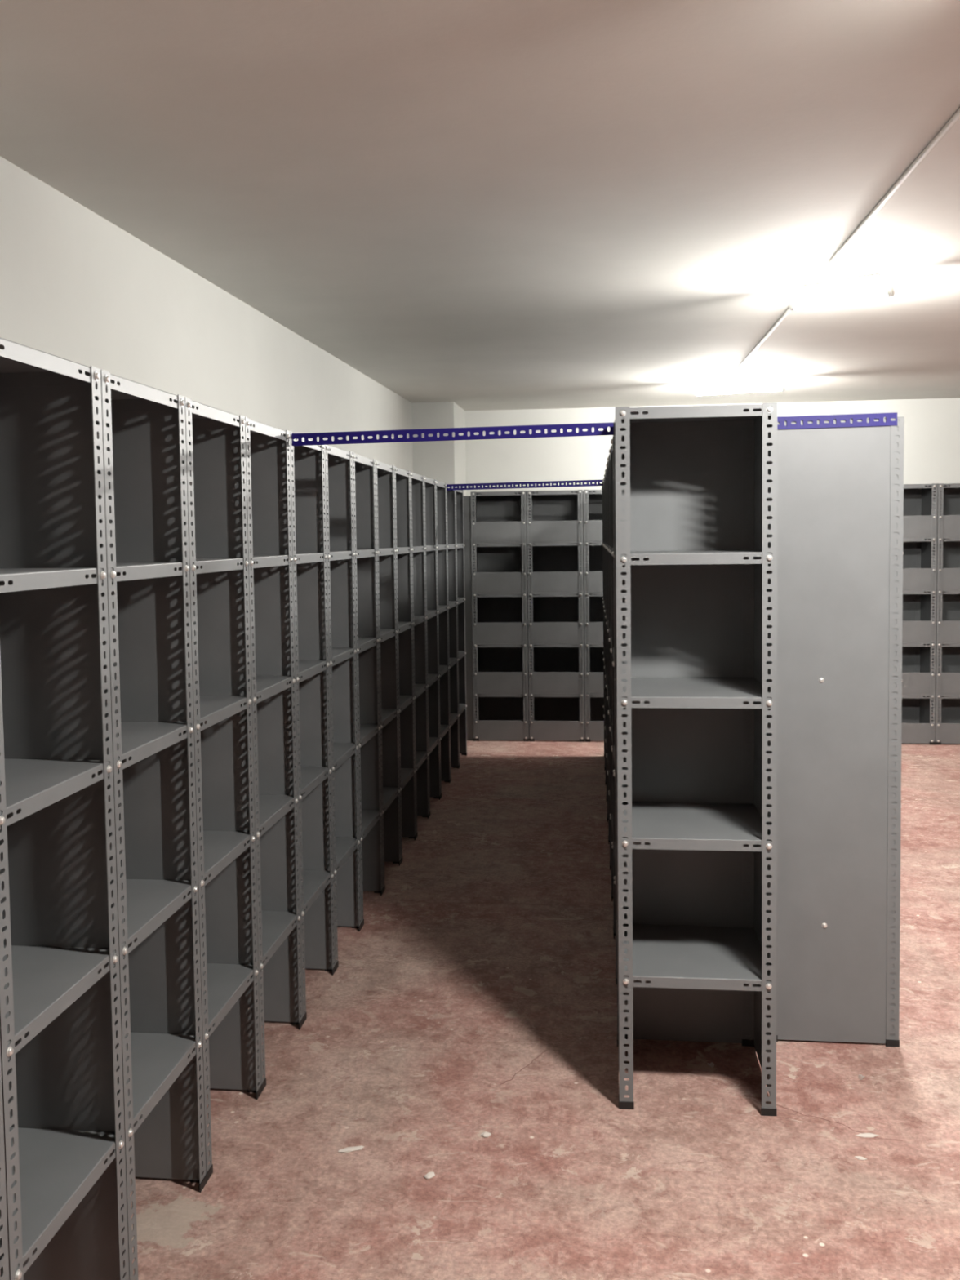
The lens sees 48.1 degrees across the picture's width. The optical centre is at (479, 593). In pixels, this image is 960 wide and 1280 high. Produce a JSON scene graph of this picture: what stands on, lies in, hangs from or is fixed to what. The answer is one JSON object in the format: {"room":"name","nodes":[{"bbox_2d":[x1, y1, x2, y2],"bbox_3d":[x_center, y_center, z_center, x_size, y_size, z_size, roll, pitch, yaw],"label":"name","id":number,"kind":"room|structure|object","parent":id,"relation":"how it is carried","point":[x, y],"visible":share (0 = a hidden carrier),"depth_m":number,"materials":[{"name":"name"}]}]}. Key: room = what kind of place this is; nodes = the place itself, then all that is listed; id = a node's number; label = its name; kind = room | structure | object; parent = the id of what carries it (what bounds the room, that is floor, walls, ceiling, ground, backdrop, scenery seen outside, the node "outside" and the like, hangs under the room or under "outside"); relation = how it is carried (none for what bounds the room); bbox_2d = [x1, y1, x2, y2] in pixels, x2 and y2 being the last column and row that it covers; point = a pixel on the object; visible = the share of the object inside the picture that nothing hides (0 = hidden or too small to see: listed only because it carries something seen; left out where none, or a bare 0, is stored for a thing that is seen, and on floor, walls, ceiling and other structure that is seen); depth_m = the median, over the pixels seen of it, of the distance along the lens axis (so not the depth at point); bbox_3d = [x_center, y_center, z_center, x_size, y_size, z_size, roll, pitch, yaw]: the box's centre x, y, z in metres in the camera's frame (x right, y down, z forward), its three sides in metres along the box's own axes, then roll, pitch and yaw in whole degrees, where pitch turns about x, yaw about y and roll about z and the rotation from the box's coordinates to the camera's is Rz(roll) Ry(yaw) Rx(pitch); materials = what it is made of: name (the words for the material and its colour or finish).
{"room":"storage room","nodes":[
{"label":"storage room","id":0,"kind":"room"},
{"bbox_2d":[0,155,413,472],"bbox_3d":[-1.758,0.295,-0.919,0.150,2.850,22.050,0,3,6],"label":"wall","id":1,"kind":"structure","parent":0,"point":[76,286],"depth_m":3.83,"materials":[{"name":"paint"}]},
{"bbox_2d":[412,401,466,496],"bbox_3d":[-0.330,-0.247,9.458,0.352,2.788,0.780,0,3,6],"label":"wall pillar","id":2,"kind":"structure","parent":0,"point":[443,461],"depth_m":9.02,"materials":[{"name":"paint"}]},
{"bbox_2d":[0,0,959,410],"bbox_3d":[2.309,-0.983,-1.449,8.470,0.516,22.150,0,3,6],"label":"ceiling","id":3,"kind":"structure","parent":0,"point":[474,205],"depth_m":3.02,"materials":[{"name":"paint"}]},
{"bbox_2d":[694,377,785,395],"bbox_3d":[1.881,-1.497,7.789,0.636,0.099,0.040,1,4,20],"label":"ceiling lamp","id":4,"kind":"object","parent":3,"relation":"attached to","point":[775,388],"visible":1,"depth_m":7.78,"materials":[{"name":"white plastic"}]},
{"bbox_2d":[728,297,800,379],"bbox_3d":[1.608,-1.426,6.240,0.016,0.063,2.800,0,3,7],"label":"conduit","id":5,"kind":"object","parent":3,"relation":"attached to","point":[787,312],"visible":0.97,"depth_m":5.90,"materials":[{"name":"white plastic"}]},
{"bbox_2d":[789,272,894,311],"bbox_3d":[1.509,-1.261,4.498,0.436,0.099,0.040,3,5,40],"label":"ceiling lamp","id":6,"kind":"object","parent":3,"relation":"attached to","point":[888,291],"visible":1,"depth_m":4.48,"materials":[{"name":"white plastic"}]},
{"bbox_2d":[826,107,959,266],"bbox_3d":[1.220,-1.198,3.052,0.016,0.054,2.260,0,3,7],"label":"conduit","id":7,"kind":"object","parent":3,"relation":"attached to","point":[956,117],"visible":1,"depth_m":3.12,"materials":[{"name":"white plastic"}]},
{"bbox_2d":[129,735,959,1279],"bbox_3d":[2.345,1.750,-1.303,8.470,0.120,22.150,0,3,6],"label":"floor","id":8,"kind":"structure","parent":0,"point":[474,995],"depth_m":3.10,"materials":[{"name":"red paint"}]},
{"bbox_2d":[0,1041,8,1279],"bbox_3d":[-1.046,0.576,1.616,0.428,2.000,0.449,0,3,6],"label":"shelving unit","id":9,"kind":"object","parent":8,"relation":"on","point":[4,1261],"visible":1,"depth_m":1.83,"materials":[{"name":"grey metal"}]},
{"bbox_2d":[0,337,128,1279],"bbox_3d":[-0.995,0.551,2.062,0.428,2.000,0.449,0,3,6],"label":"shelving unit","id":10,"kind":"object","parent":8,"relation":"on","point":[60,1029],"visible":1,"depth_m":2.24,"materials":[{"name":"grey metal"}]},
{"bbox_2d":[100,368,206,1279],"bbox_3d":[-0.945,0.527,2.508,0.428,2.000,0.449,0,3,6],"label":"shelving unit","id":11,"kind":"object","parent":8,"relation":"on","point":[144,426],"visible":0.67,"depth_m":2.69,"materials":[{"name":"grey metal"}]},
{"bbox_2d":[184,396,262,1182],"bbox_3d":[-0.894,0.502,2.954,0.428,2.000,0.449,0,3,6],"label":"shelving unit","id":12,"kind":"object","parent":8,"relation":"on","point":[215,440],"visible":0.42,"depth_m":3.13,"materials":[{"name":"grey metal"}]},
{"bbox_2d":[244,416,303,1091],"bbox_3d":[-0.844,0.478,3.401,0.428,2.000,0.449,0,3,6],"label":"shelving unit","id":13,"kind":"object","parent":8,"relation":"on","point":[268,457],"visible":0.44,"depth_m":3.58,"materials":[{"name":"grey metal"}]},
{"bbox_2d":[289,431,335,1023],"bbox_3d":[-0.793,0.453,3.847,0.428,2.000,0.449,0,3,6],"label":"shelving unit","id":14,"kind":"object","parent":8,"relation":"on","point":[308,483],"visible":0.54,"depth_m":4.03,"materials":[{"name":"grey metal"}]},
{"bbox_2d":[324,444,361,970],"bbox_3d":[-0.743,0.429,4.293,0.428,2.000,0.449,0,3,6],"label":"shelving unit","id":15,"kind":"object","parent":8,"relation":"on","point":[340,554],"visible":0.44,"depth_m":4.47,"materials":[{"name":"grey metal"}]},
{"bbox_2d":[338,1146,364,1152],"bbox_3d":[-0.345,1.496,2.897,0.072,0.008,0.019,-1,3,-14],"label":"chip","id":16,"kind":"object","parent":8,"relation":"on","point":[348,1149],"visible":1,"depth_m":2.89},
{"bbox_2d":[352,452,382,927],"bbox_3d":[-0.692,0.404,4.740,0.428,2.000,0.449,0,3,6],"label":"shelving unit","id":17,"kind":"object","parent":8,"relation":"on","point":[363,468],"visible":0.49,"depth_m":4.92,"materials":[{"name":"grey metal"}]},
{"bbox_2d":[375,459,400,892],"bbox_3d":[-0.641,0.380,5.186,0.428,2.000,0.449,0,3,6],"label":"shelving unit","id":18,"kind":"object","parent":8,"relation":"on","point":[384,473],"visible":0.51,"depth_m":5.37,"materials":[{"name":"grey metal"}]},
{"bbox_2d":[394,466,416,862],"bbox_3d":[-0.591,0.355,5.632,0.428,2.000,0.449,0,3,6],"label":"shelving unit","id":19,"kind":"object","parent":8,"relation":"on","point":[403,549],"visible":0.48,"depth_m":5.81,"materials":[{"name":"grey metal"}]},
{"bbox_2d":[409,471,429,837],"bbox_3d":[-0.540,0.331,6.078,0.428,2.000,0.449,0,3,6],"label":"shelving unit","id":20,"kind":"object","parent":8,"relation":"on","point":[417,497],"visible":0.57,"depth_m":6.26,"materials":[{"name":"grey metal"}]},
{"bbox_2d":[424,1171,435,1179],"bbox_3d":[-0.128,1.499,2.773,0.020,0.010,0.030,2,4,45],"label":"chip","id":21,"kind":"object","parent":8,"relation":"on","point":[429,1175],"visible":1,"depth_m":2.77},
{"bbox_2d":[423,475,440,816],"bbox_3d":[-0.490,0.306,6.525,0.428,2.000,0.449,0,3,6],"label":"shelving unit","id":22,"kind":"object","parent":8,"relation":"on","point":[429,484],"visible":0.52,"depth_m":6.70,"materials":[{"name":"grey metal"}]},
{"bbox_2d":[435,480,450,797],"bbox_3d":[-0.439,0.282,6.971,0.428,2.000,0.449,0,3,6],"label":"shelving unit","id":23,"kind":"object","parent":8,"relation":"on","point":[441,490],"visible":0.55,"depth_m":7.15,"materials":[{"name":"grey metal"}]},
{"bbox_2d":[445,483,459,781],"bbox_3d":[-0.389,0.257,7.417,0.428,2.000,0.449,0,3,6],"label":"shelving unit","id":24,"kind":"object","parent":8,"relation":"on","point":[451,495],"visible":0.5,"depth_m":7.60,"materials":[{"name":"grey metal"}]},
{"bbox_2d":[455,486,466,766],"bbox_3d":[-0.338,0.233,7.864,0.428,2.000,0.449,0,3,6],"label":"shelving unit","id":25,"kind":"object","parent":8,"relation":"on","point":[461,652],"visible":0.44,"depth_m":8.04,"materials":[{"name":"grey metal"}]},
{"bbox_2d":[463,495,474,740],"bbox_3d":[-0.238,0.204,8.681,0.364,1.968,0.030,0,3,6],"label":"filler panel","id":26,"kind":"object","parent":8,"relation":"on","point":[467,500],"visible":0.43,"depth_m":8.65,"materials":[{"name":"grey metal"}]},
{"bbox_2d":[480,1131,491,1137],"bbox_3d":[0.017,1.487,2.958,0.023,0.010,0.021,1,4,34],"label":"chip","id":27,"kind":"object","parent":8,"relation":"on","point":[485,1134],"visible":1,"depth_m":2.95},
{"bbox_2d":[471,490,528,741],"bbox_3d":[0.184,0.177,8.777,0.444,2.000,0.408,0,3,6],"label":"shelving unit","id":28,"kind":"object","parent":8,"relation":"on","point":[499,519],"visible":0.83,"depth_m":8.63,"materials":[{"name":"grey metal"}]},
{"bbox_2d":[526,489,585,742],"bbox_3d":[0.627,0.174,8.728,0.444,2.000,0.408,0,3,6],"label":"shelving unit","id":29,"kind":"object","parent":8,"relation":"on","point":[555,518],"visible":0.95,"depth_m":8.58,"materials":[{"name":"grey metal"}]},
{"bbox_2d":[583,489,604,742],"bbox_3d":[1.071,0.171,8.678,0.444,2.000,0.408,0,3,6],"label":"shelving unit","id":30,"kind":"object","parent":8,"relation":"on","point":[593,499],"visible":0.44,"depth_m":8.54,"materials":[{"name":"grey metal"}]},
{"bbox_2d":[601,486,604,768],"bbox_3d":[1.097,0.223,7.708,0.428,2.000,0.444,0,3,6],"label":"shelving unit","id":31,"kind":"object","parent":8,"relation":"on","point":[602,486],"visible":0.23,"depth_m":7.91,"materials":[{"name":"grey metal"}]},
{"bbox_2d":[601,485,605,780],"bbox_3d":[1.050,0.247,7.262,0.428,2.000,0.444,0,3,6],"label":"shelving unit","id":32,"kind":"object","parent":8,"relation":"on","point":[602,486],"visible":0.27,"depth_m":7.46,"materials":[{"name":"grey metal"}]},
{"bbox_2d":[602,480,606,799],"bbox_3d":[1.003,0.271,6.815,0.428,2.000,0.444,0,3,6],"label":"shelving unit","id":33,"kind":"object","parent":8,"relation":"on","point":[603,480],"visible":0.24,"depth_m":7.02,"materials":[{"name":"grey metal"}]},
{"bbox_2d":[446,479,603,490],"bbox_3d":[0.295,-0.711,7.063,1.025,0.040,0.040,-1,3,7],"label":"bar","id":34,"kind":"object","parent":33,"relation":"attached to","point":[575,482],"visible":1,"depth_m":7.04,"materials":[{"name":"blue metal"}]},
{"bbox_2d":[603,475,607,800],"bbox_3d":[0.957,0.296,6.368,0.428,2.000,0.444,0,3,6],"label":"shelving unit","id":35,"kind":"object","parent":8,"relation":"on","point":[606,740],"visible":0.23,"depth_m":6.58,"materials":[{"name":"grey metal"}]},
{"bbox_2d":[604,467,608,837],"bbox_3d":[0.910,0.320,5.922,0.428,2.000,0.444,0,3,6],"label":"shelving unit","id":36,"kind":"object","parent":8,"relation":"on","point":[605,474],"visible":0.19,"depth_m":6.13,"materials":[{"name":"grey metal"}]},
{"bbox_2d":[604,465,609,844],"bbox_3d":[0.863,0.345,5.475,0.428,2.000,0.444,0,3,6],"label":"shelving unit","id":37,"kind":"object","parent":8,"relation":"on","point":[606,469],"visible":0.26,"depth_m":5.69,"materials":[{"name":"grey metal"}]},
{"bbox_2d":[605,459,611,870],"bbox_3d":[0.816,0.369,5.028,0.428,2.000,0.444,0,3,6],"label":"shelving unit","id":38,"kind":"object","parent":8,"relation":"on","point":[607,464],"visible":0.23,"depth_m":5.24,"materials":[{"name":"grey metal"}]},
{"bbox_2d":[607,452,613,929],"bbox_3d":[0.770,0.394,4.582,0.428,2.000,0.444,0,3,6],"label":"shelving unit","id":39,"kind":"object","parent":8,"relation":"on","point":[609,457],"visible":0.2,"depth_m":4.79,"materials":[{"name":"grey metal"}]},
{"bbox_2d":[608,436,616,973],"bbox_3d":[0.723,0.418,4.135,0.428,2.000,0.444,0,3,6],"label":"shelving unit","id":40,"kind":"object","parent":8,"relation":"on","point":[613,846],"visible":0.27,"depth_m":4.34,"materials":[{"name":"grey metal"}]},
{"bbox_2d":[610,435,617,984],"bbox_3d":[0.676,0.443,3.688,0.428,2.000,0.444,0,3,6],"label":"shelving unit","id":41,"kind":"object","parent":8,"relation":"on","point":[612,439],"visible":0.16,"depth_m":3.90,"materials":[{"name":"grey metal"}]},
{"bbox_2d":[613,402,777,1115],"bbox_3d":[0.630,0.469,3.216,0.442,2.000,0.426,0,3,6],"label":"shelving unit","id":42,"kind":"object","parent":8,"relation":"on","point":[695,486],"visible":1,"depth_m":3.38,"materials":[{"name":"grey metal"}]},
{"bbox_2d":[707,1062,714,1067],"bbox_3d":[0.714,1.456,3.329,0.014,0.014,0.022,-2,4,-29],"label":"bolt","id":43,"kind":"object","parent":8,"relation":"on","point":[711,1064],"visible":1,"depth_m":3.32,"materials":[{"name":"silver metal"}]},
{"bbox_2d":[776,416,904,1047],"bbox_3d":[1.147,0.440,3.628,0.428,2.000,0.452,0,3,6],"label":"shelving unit","id":44,"kind":"object","parent":8,"relation":"on","point":[840,491],"visible":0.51,"depth_m":3.41,"materials":[{"name":"grey metal"}]},
{"bbox_2d":[291,412,897,445],"bbox_3d":[0.340,-0.525,3.460,1.925,0.060,0.040,0,3,6],"label":"bar","id":45,"kind":"object","parent":44,"relation":"attached to","point":[872,416],"visible":0.74,"depth_m":3.47,"materials":[{"name":"blue metal"}]},
{"bbox_2d":[854,1155,866,1159],"bbox_3d":[1.002,1.484,2.828,0.032,0.005,0.014,1,4,29],"label":"chip","id":46,"kind":"object","parent":8,"relation":"on","point":[860,1157],"visible":1,"depth_m":2.83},
{"bbox_2d":[857,1074,864,1079],"bbox_3d":[1.153,1.455,3.241,0.022,0.014,0.014,-3,4,-39],"label":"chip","id":47,"kind":"object","parent":8,"relation":"on","point":[860,1077],"visible":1,"depth_m":3.23,"materials":[{"name":"silver metal"}]},
{"bbox_2d":[856,1133,879,1137],"bbox_3d":[1.057,1.477,2.935,0.067,0.005,0.020,0,3,6],"label":"chip","id":48,"kind":"object","parent":8,"relation":"on","point":[861,1135],"visible":1,"depth_m":2.93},
{"bbox_2d":[901,483,937,745],"bbox_3d":[3.288,0.156,8.431,0.444,2.000,0.408,0,3,6],"label":"shelving unit","id":49,"kind":"object","parent":8,"relation":"on","point":[920,500],"visible":0.56,"depth_m":8.27,"materials":[{"name":"grey metal"}]},
{"bbox_2d":[934,483,959,745],"bbox_3d":[3.732,0.152,8.382,0.444,2.000,0.408,0,3,6],"label":"shelving unit","id":50,"kind":"object","parent":8,"relation":"on","point":[947,731],"visible":0.66,"depth_m":8.24,"materials":[{"name":"grey metal"}]},
{"bbox_2d":[465,397,959,496],"bbox_3d":[3.556,-0.330,9.482,8.070,2.850,0.150,0,3,6],"label":"wall","id":51,"kind":"structure","parent":0,"point":[931,426],"depth_m":9.65,"materials":[{"name":"paint"}]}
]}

